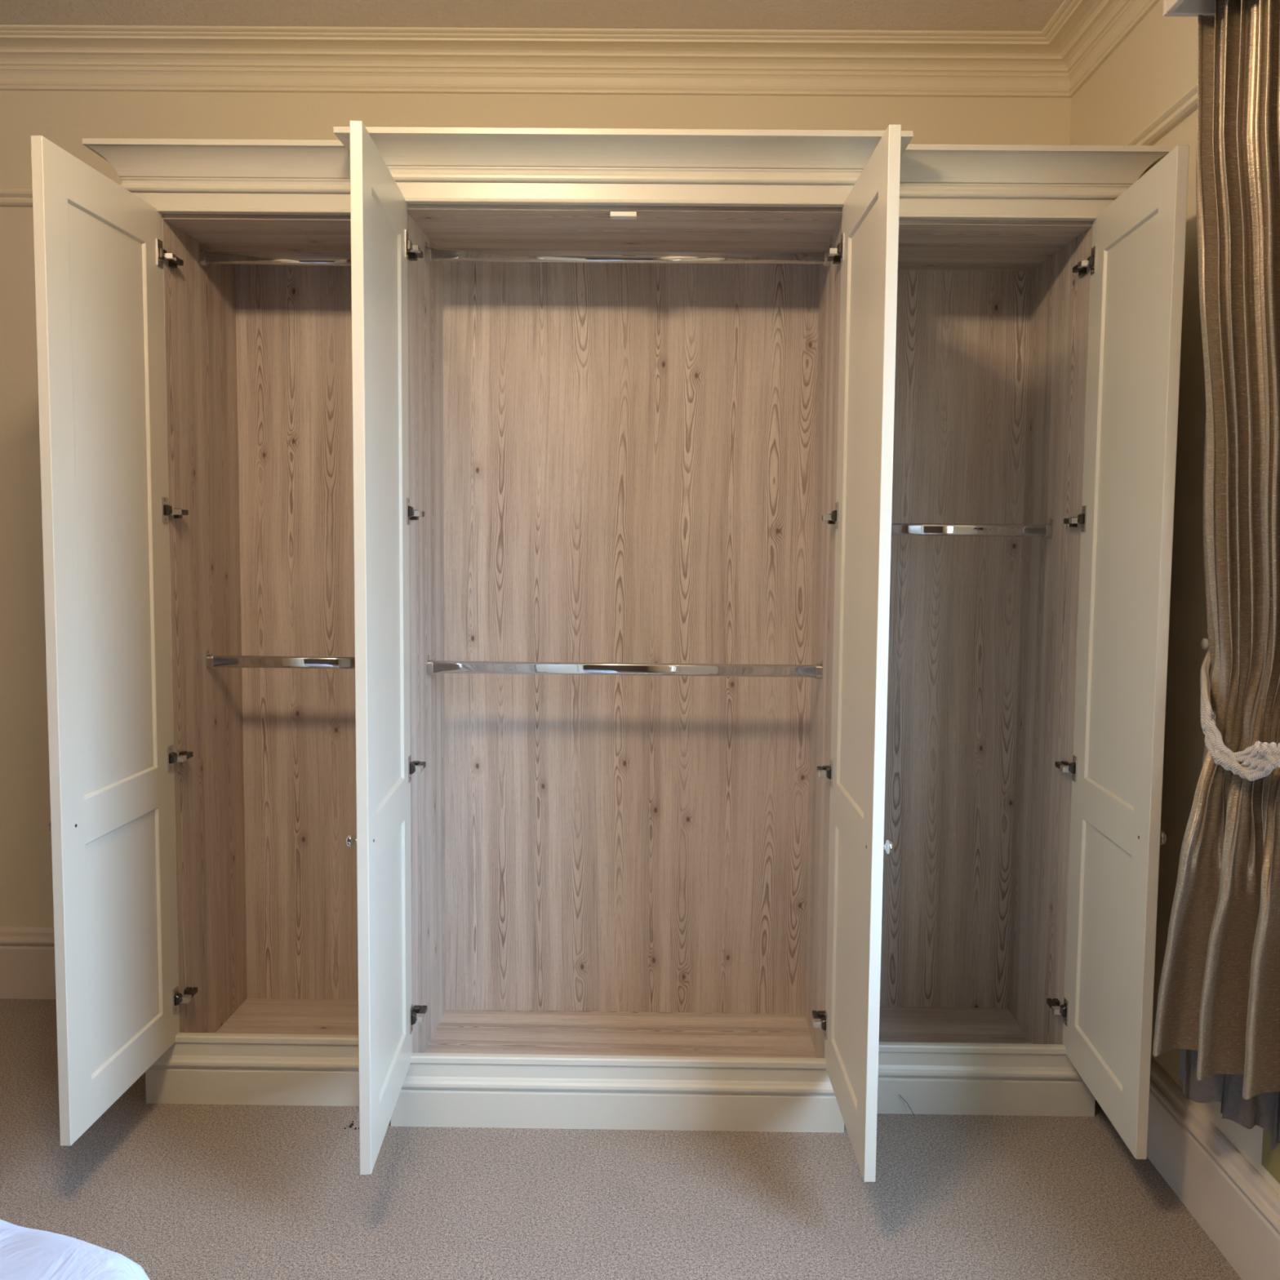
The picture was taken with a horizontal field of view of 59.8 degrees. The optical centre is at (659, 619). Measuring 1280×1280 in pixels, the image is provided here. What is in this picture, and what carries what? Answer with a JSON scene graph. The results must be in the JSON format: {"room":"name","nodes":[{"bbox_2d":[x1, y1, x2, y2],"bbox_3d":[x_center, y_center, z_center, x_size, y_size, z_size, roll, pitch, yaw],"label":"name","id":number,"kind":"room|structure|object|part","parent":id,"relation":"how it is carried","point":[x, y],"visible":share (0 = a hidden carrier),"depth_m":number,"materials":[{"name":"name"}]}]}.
{"room":"bedroom","nodes":[
{"label":"bedroom","id":0,"kind":"room"},
{"bbox_2d":[0,0,1063,31],"bbox_3d":[-1.137,-1.439,0.155,4.827,0.120,6.190,1,4,0],"label":"ceiling","id":1,"kind":"structure","parent":0,"point":[812,15],"depth_m":2.87,"materials":[{"name":"beige paint"}]},
{"bbox_2d":[0,90,1071,927],"bbox_3d":[-1.125,-0.238,3.262,4.827,2.714,0.160,1,4,0],"label":"wall","id":2,"kind":"structure","parent":0,"point":[64,117],"depth_m":3.10,"materials":[{"name":"beige paint"}]},
{"bbox_2d":[0,926,55,999],"bbox_3d":[-1.148,1.023,3.259,4.487,0.219,0.028,1,4,0],"label":"baseboard","id":3,"kind":"structure","parent":2,"relation":"attached to","point":[27,954],"depth_m":3.26,"materials":[{"name":"beige paint"}]},
{"bbox_2d":[0,998,1242,1279],"bbox_3d":[-1.165,1.388,0.355,4.827,0.120,6.190,1,4,0],"label":"floor","id":4,"kind":"structure","parent":0,"point":[180,1191],"depth_m":2.30,"materials":[{"name":"carpet"}]},
{"bbox_2d":[31,135,359,1146],"bbox_3d":[-0.946,0.051,2.637,0.677,2.238,1.005,1,4,0],"label":"wardrobe","id":5,"kind":"object","parent":4,"relation":"on","point":[193,311],"visible":0.85,"depth_m":2.67,"materials":[{"name":"laminate"}]},
{"bbox_3d":[-1.165,0.056,2.378,0.026,1.950,0.484,1,4,0],"label":"door","id":6,"kind":"part","parent":5,"relation":"part of","materials":[{"name":"beige paint"}]},
{"bbox_3d":[-1.162,-0.237,2.357,0.009,1.174,0.308,1,4,1],"label":"panel","id":7,"kind":"part","parent":5,"relation":"part of","materials":[{"name":"beige paint"}]},
{"bbox_3d":[-1.171,0.689,2.422,0.009,0.482,0.308,1,4,1],"label":"panel","id":8,"kind":"part","parent":5,"relation":"part of","materials":[{"name":"beige paint"}]},
{"bbox_3d":[-1.137,-0.834,2.570,0.040,0.030,0.078,1,4,0],"label":"hinge arm","id":9,"kind":"part","parent":5,"relation":"part of","materials":[{"name":"grey metal"}]},
{"bbox_3d":[-1.143,-0.252,2.611,0.040,0.030,0.078,1,4,0],"label":"hinge arm","id":10,"kind":"part","parent":5,"relation":"part of","materials":[{"name":"grey metal"}]},
{"bbox_3d":[-1.149,0.328,2.652,0.040,0.030,0.078,1,4,0],"label":"hinge arm","id":11,"kind":"part","parent":5,"relation":"part of","materials":[{"name":"grey metal"}]},
{"bbox_3d":[-1.155,0.912,2.693,0.040,0.030,0.078,1,4,0],"label":"hinge arm","id":12,"kind":"part","parent":5,"relation":"part of","materials":[{"name":"grey metal"}]},
{"bbox_3d":[-1.158,0.079,2.841,0.018,2.060,0.436,1,4,0],"label":"panel","id":13,"kind":"part","parent":5,"relation":"part of","materials":[{"name":"laminate"}]},
{"bbox_3d":[-0.934,-1.031,2.753,0.677,0.094,0.602,1,4,0],"label":"cornice","id":14,"kind":"part","parent":5,"relation":"part of","materials":[{"name":"beige paint"}]},
{"bbox_3d":[-0.887,-0.938,2.762,0.503,0.014,0.426,1,4,0],"label":"panel","id":15,"kind":"part","parent":5,"relation":"part of","materials":[{"name":"laminate"}]},
{"bbox_3d":[-0.887,-0.893,2.756,0.499,0.031,0.016,1,4,0],"label":"hanging rail","id":16,"kind":"part","parent":5,"relation":"part of","materials":[{"name":"silver metal"}]},
{"bbox_3d":[-0.897,0.110,2.827,0.499,0.031,0.016,1,4,0],"label":"hanging rail","id":17,"kind":"part","parent":5,"relation":"part of","materials":[{"name":"silver metal"}]},
{"bbox_3d":[-0.907,1.090,2.905,0.503,0.018,0.426,1,4,0],"label":"floor panel","id":18,"kind":"part","parent":5,"relation":"part of","materials":[{"name":"laminate"}]},
{"bbox_3d":[-0.895,0.067,3.051,0.503,2.060,0.009,1,4,0],"label":"panel","id":19,"kind":"part","parent":5,"relation":"part of","materials":[{"name":"laminate"}]},
{"bbox_2d":[344,1120,359,1129],"bbox_3d":[-0.708,1.172,2.576,0.036,0.008,0.034,1,4,0],"label":"fluff","id":20,"kind":"object","parent":4,"relation":"on","point":[352,1124],"visible":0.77,"depth_m":2.57,"materials":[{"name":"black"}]},
{"bbox_2d":[333,120,913,1182],"bbox_3d":[-0.087,0.068,2.588,1.218,2.226,1.090,1,4,0],"label":"wardrobe","id":21,"kind":"object","parent":4,"relation":"on","point":[623,399],"visible":1,"depth_m":2.87,"materials":[{"name":"laminate"}]},
{"bbox_3d":[-0.582,0.423,2.119,0.030,0.028,0.028,1,4,0],"label":"knob","id":22,"kind":"part","parent":21,"relation":"part of","materials":[{"name":"silver metal"}]},
{"bbox_3d":[-0.565,0.068,2.286,0.022,1.950,0.480,0,4,-3],"label":"door","id":23,"kind":"part","parent":21,"relation":"part of","materials":[{"name":"beige paint"}]},
{"bbox_3d":[-0.561,-0.225,2.265,0.009,1.174,0.304,0,4,-3],"label":"panel","id":24,"kind":"part","parent":21,"relation":"part of","materials":[{"name":"beige paint"}]},
{"bbox_3d":[-0.571,0.702,2.331,0.009,0.482,0.304,0,4,-3],"label":"panel","id":25,"kind":"part","parent":21,"relation":"part of","materials":[{"name":"beige paint"}]},
{"bbox_3d":[-0.555,-0.822,2.477,0.040,0.030,0.078,1,4,0],"label":"hinge arm","id":26,"kind":"part","parent":21,"relation":"part of","materials":[{"name":"grey metal"}]},
{"bbox_3d":[-0.560,-0.240,2.518,0.040,0.030,0.078,1,4,0],"label":"hinge arm","id":27,"kind":"part","parent":21,"relation":"part of","materials":[{"name":"grey metal"}]},
{"bbox_3d":[-0.566,0.340,2.559,0.040,0.030,0.078,1,4,0],"label":"hinge arm","id":28,"kind":"part","parent":21,"relation":"part of","materials":[{"name":"grey metal"}]},
{"bbox_3d":[-0.572,0.924,2.601,0.040,0.030,0.078,1,4,0],"label":"hinge arm","id":29,"kind":"part","parent":21,"relation":"part of","materials":[{"name":"grey metal"}]},
{"bbox_3d":[-0.580,0.092,2.740,0.018,2.060,0.420,1,4,0],"label":"panel","id":30,"kind":"part","parent":21,"relation":"part of","materials":[{"name":"laminate"}]},
{"bbox_3d":[-0.096,1.084,2.801,0.970,0.018,0.409,1,4,0],"label":"floor panel","id":31,"kind":"part","parent":21,"relation":"part of","materials":[{"name":"laminate"}]},
{"bbox_3d":[-0.077,-0.995,2.442,1.218,0.084,0.212,1,4,0],"label":"cornice","id":32,"kind":"part","parent":21,"relation":"part of","materials":[{"name":"beige paint"}]},
{"bbox_3d":[-0.076,-0.923,2.659,0.970,0.014,0.409,1,4,0],"label":"panel","id":33,"kind":"part","parent":21,"relation":"part of","materials":[{"name":"laminate"}]},
{"bbox_3d":[-0.087,0.123,2.732,0.966,0.031,0.016,1,4,0],"label":"hanging rail","id":34,"kind":"part","parent":21,"relation":"part of","materials":[{"name":"silver metal"}]},
{"bbox_3d":[-0.077,-0.869,2.662,0.966,0.031,0.016,1,4,0],"label":"hanging rail","id":35,"kind":"part","parent":21,"relation":"part of","materials":[{"name":"silver metal"}]},
{"bbox_3d":[-0.085,0.083,2.939,0.970,2.060,0.009,1,4,0],"label":"panel","id":36,"kind":"part","parent":21,"relation":"part of","materials":[{"name":"laminate"}]},
{"bbox_3d":[0.380,0.934,2.593,0.040,0.030,0.078,1,4,0],"label":"hinge arm","id":37,"kind":"part","parent":21,"relation":"part of","materials":[{"name":"grey metal"}]},
{"bbox_3d":[0.408,0.102,2.732,0.018,2.060,0.420,1,4,0],"label":"panel","id":38,"kind":"part","parent":21,"relation":"part of","materials":[{"name":"laminate"}]},
{"bbox_3d":[0.386,0.350,2.552,0.040,0.030,0.078,1,4,0],"label":"hinge arm","id":39,"kind":"part","parent":21,"relation":"part of","materials":[{"name":"grey metal"}]},
{"bbox_3d":[0.391,-0.230,2.511,0.040,0.030,0.078,1,4,0],"label":"hinge arm","id":40,"kind":"part","parent":21,"relation":"part of","materials":[{"name":"grey metal"}]},
{"bbox_3d":[0.397,-0.812,2.470,0.040,0.030,0.078,1,4,0],"label":"hinge arm","id":41,"kind":"part","parent":21,"relation":"part of","materials":[{"name":"grey metal"}]},
{"bbox_3d":[0.399,0.712,2.324,0.009,0.482,0.304,1,4,-1],"label":"panel","id":42,"kind":"part","parent":21,"relation":"part of","materials":[{"name":"beige paint"}]},
{"bbox_3d":[0.408,-0.215,2.258,0.009,1.174,0.304,1,4,-1],"label":"panel","id":43,"kind":"part","parent":21,"relation":"part of","materials":[{"name":"beige paint"}]},
{"bbox_3d":[0.406,0.078,2.279,0.022,1.950,0.480,1,4,-1],"label":"door","id":44,"kind":"part","parent":21,"relation":"part of","materials":[{"name":"beige paint"}]},
{"bbox_3d":[0.430,0.433,2.114,0.030,0.028,0.028,1,4,0],"label":"knob","id":45,"kind":"part","parent":21,"relation":"part of","materials":[{"name":"silver metal"}]},
{"bbox_2d":[876,143,1189,1159],"bbox_3d":[0.773,0.069,2.627,0.677,2.238,0.998,1,4,0],"label":"wardrobe","id":46,"kind":"object","parent":4,"relation":"on","point":[1040,287],"visible":0.8,"depth_m":2.72,"materials":[{"name":"laminate"}]},
{"bbox_3d":[0.716,1.107,2.892,0.503,0.018,0.426,1,4,0],"label":"floor panel","id":47,"kind":"part","parent":46,"relation":"part of","materials":[{"name":"laminate"}]},
{"bbox_3d":[0.728,0.084,3.038,0.503,2.060,0.009,1,4,0],"label":"panel","id":48,"kind":"part","parent":46,"relation":"part of","materials":[{"name":"laminate"}]},
{"bbox_3d":[0.729,-0.224,2.789,0.499,0.031,0.016,1,4,0],"label":"hanging rail","id":49,"kind":"part","parent":46,"relation":"part of","materials":[{"name":"silver metal"}]},
{"bbox_3d":[0.736,-0.921,2.749,0.503,0.014,0.426,1,4,0],"label":"panel","id":50,"kind":"part","parent":46,"relation":"part of","materials":[{"name":"laminate"}]},
{"bbox_3d":[0.785,-1.013,2.739,0.677,0.094,0.602,1,4,0],"label":"cornice","id":51,"kind":"part","parent":46,"relation":"part of","materials":[{"name":"beige paint"}]},
{"bbox_3d":[0.987,0.102,2.824,0.018,2.060,0.436,1,4,0],"label":"panel","id":52,"kind":"part","parent":46,"relation":"part of","materials":[{"name":"laminate"}]},
{"bbox_3d":[0.964,0.934,2.677,0.040,0.030,0.078,1,4,0],"label":"hinge arm","id":53,"kind":"part","parent":46,"relation":"part of","materials":[{"name":"grey metal"}]},
{"bbox_3d":[0.970,0.350,2.635,0.040,0.030,0.078,1,4,0],"label":"hinge arm","id":54,"kind":"part","parent":46,"relation":"part of","materials":[{"name":"grey metal"}]},
{"bbox_3d":[0.976,-0.230,2.595,0.040,0.030,0.078,1,4,0],"label":"hinge arm","id":55,"kind":"part","parent":46,"relation":"part of","materials":[{"name":"grey metal"}]},
{"bbox_3d":[0.982,-0.812,2.553,0.040,0.030,0.078,1,4,0],"label":"hinge arm","id":56,"kind":"part","parent":46,"relation":"part of","materials":[{"name":"grey metal"}]},
{"bbox_3d":[0.968,0.711,2.409,0.009,0.482,0.301,1,4,3],"label":"panel","id":57,"kind":"part","parent":46,"relation":"part of","materials":[{"name":"beige paint"}]},
{"bbox_3d":[0.977,-0.215,2.343,0.009,1.174,0.301,1,4,3],"label":"panel","id":58,"kind":"part","parent":46,"relation":"part of","materials":[{"name":"beige paint"}]},
{"bbox_3d":[0.974,0.078,2.364,0.022,1.950,0.477,1,4,3],"label":"door","id":59,"kind":"part","parent":46,"relation":"part of","materials":[{"name":"beige paint"}]},
{"bbox_3d":[0.985,0.433,2.199,0.030,0.028,0.028,1,4,0],"label":"knob","id":60,"kind":"part","parent":46,"relation":"part of","materials":[{"name":"silver metal"}]},
{"bbox_3d":[-1.463,1.082,0.672,1.980,0.440,1.460,1,4,0],"label":"bed","id":61,"kind":"object","parent":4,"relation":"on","visible":0},
{"bbox_2d":[0,1218,149,1279],"bbox_3d":[-1.451,0.864,0.666,2.302,0.276,1.790,1,4,0],"label":"duvet","id":62,"kind":"object","parent":61,"relation":"on","point":[25,1253],"visible":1,"depth_m":1.27,"materials":[{"name":"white fabric"}]},
{"bbox_2d":[1070,0,1279,1194],"bbox_3d":[1.182,-0.001,0.236,0.160,2.714,5.870,1,4,0],"label":"wall","id":63,"kind":"structure","parent":0,"point":[1156,64],"depth_m":2.40,"materials":[{"name":"beige paint"}]},
{"bbox_2d":[0,0,1159,97],"bbox_3d":[-1.139,-1.322,0.163,4.507,0.125,5.870,1,4,0],"label":"trim","id":64,"kind":"structure","parent":63,"relation":"attached to","point":[1056,60],"depth_m":3.05,"materials":[{"name":"beige paint"}]},
{"bbox_2d":[1162,0,1215,16],"bbox_3d":[0.992,-1.079,0.822,0.252,0.222,2.212,1,4,0],"label":"pelmet","id":65,"kind":"object","parent":63,"relation":"attached to","point":[1171,7],"visible":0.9,"depth_m":1.92,"materials":[{"name":"beige paint"}]},
{"bbox_2d":[1152,0,1279,1150],"bbox_3d":[1.045,-0.094,1.796,0.203,2.043,0.669,0,4,-12],"label":"curtain","id":66,"kind":"object","parent":65,"relation":"hanging from","point":[1219,997],"visible":0.95,"depth_m":1.93,"materials":[{"name":"fabric"}]},
{"bbox_2d":[1200,638,1208,649],"bbox_3d":[1.101,0.050,2.226,0.033,0.024,0.024,1,4,0],"label":"wall hook","id":67,"kind":"object","parent":63,"relation":"attached to","point":[1204,642],"visible":0.41,"depth_m":2.22,"materials":[{"name":"beige plastic"}]},
{"bbox_2d":[1200,648,1279,781],"bbox_3d":[1.038,0.173,1.909,0.144,0.188,0.664,1,4,0],"label":"tieback","id":68,"kind":"object","parent":67,"relation":"hanging from","point":[1257,761],"visible":0.96,"depth_m":1.91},
{"bbox_3d":[1.038,0.175,1.909,0.136,0.183,0.663,1,4,0],"label":"cord","id":69,"kind":"part","parent":68,"relation":"part of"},
{"bbox_2d":[1146,1057,1279,1279],"bbox_3d":[1.078,1.252,0.326,0.028,0.219,5.870,1,4,0],"label":"baseboard","id":70,"kind":"structure","parent":63,"relation":"attached to","point":[1235,1206],"depth_m":2.18,"materials":[{"name":"beige paint"}]},
{"bbox_2d":[1261,1128,1279,1183],"bbox_3d":[1.101,0.864,1.346,0.004,0.369,1.361,1,4,0],"label":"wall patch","id":71,"kind":"structure","parent":63,"relation":"attached to","point":[1270,1161],"depth_m":2.01,"materials":[{"name":"yellow paint"}]},
{"bbox_3d":[-3.485,-0.050,0.273,0.160,2.714,5.870,1,4,0],"label":"wall","id":72,"kind":"structure","parent":0,"visible":0},
{"bbox_2d":[0,82,1197,207],"bbox_3d":[-1.142,-0.971,0.189,4.511,0.055,5.872,1,4,0],"label":"trim","id":73,"kind":"structure","parent":72,"relation":"attached to","point":[1187,104],"depth_m":2.50,"materials":[{"name":"beige paint"}]}
]}

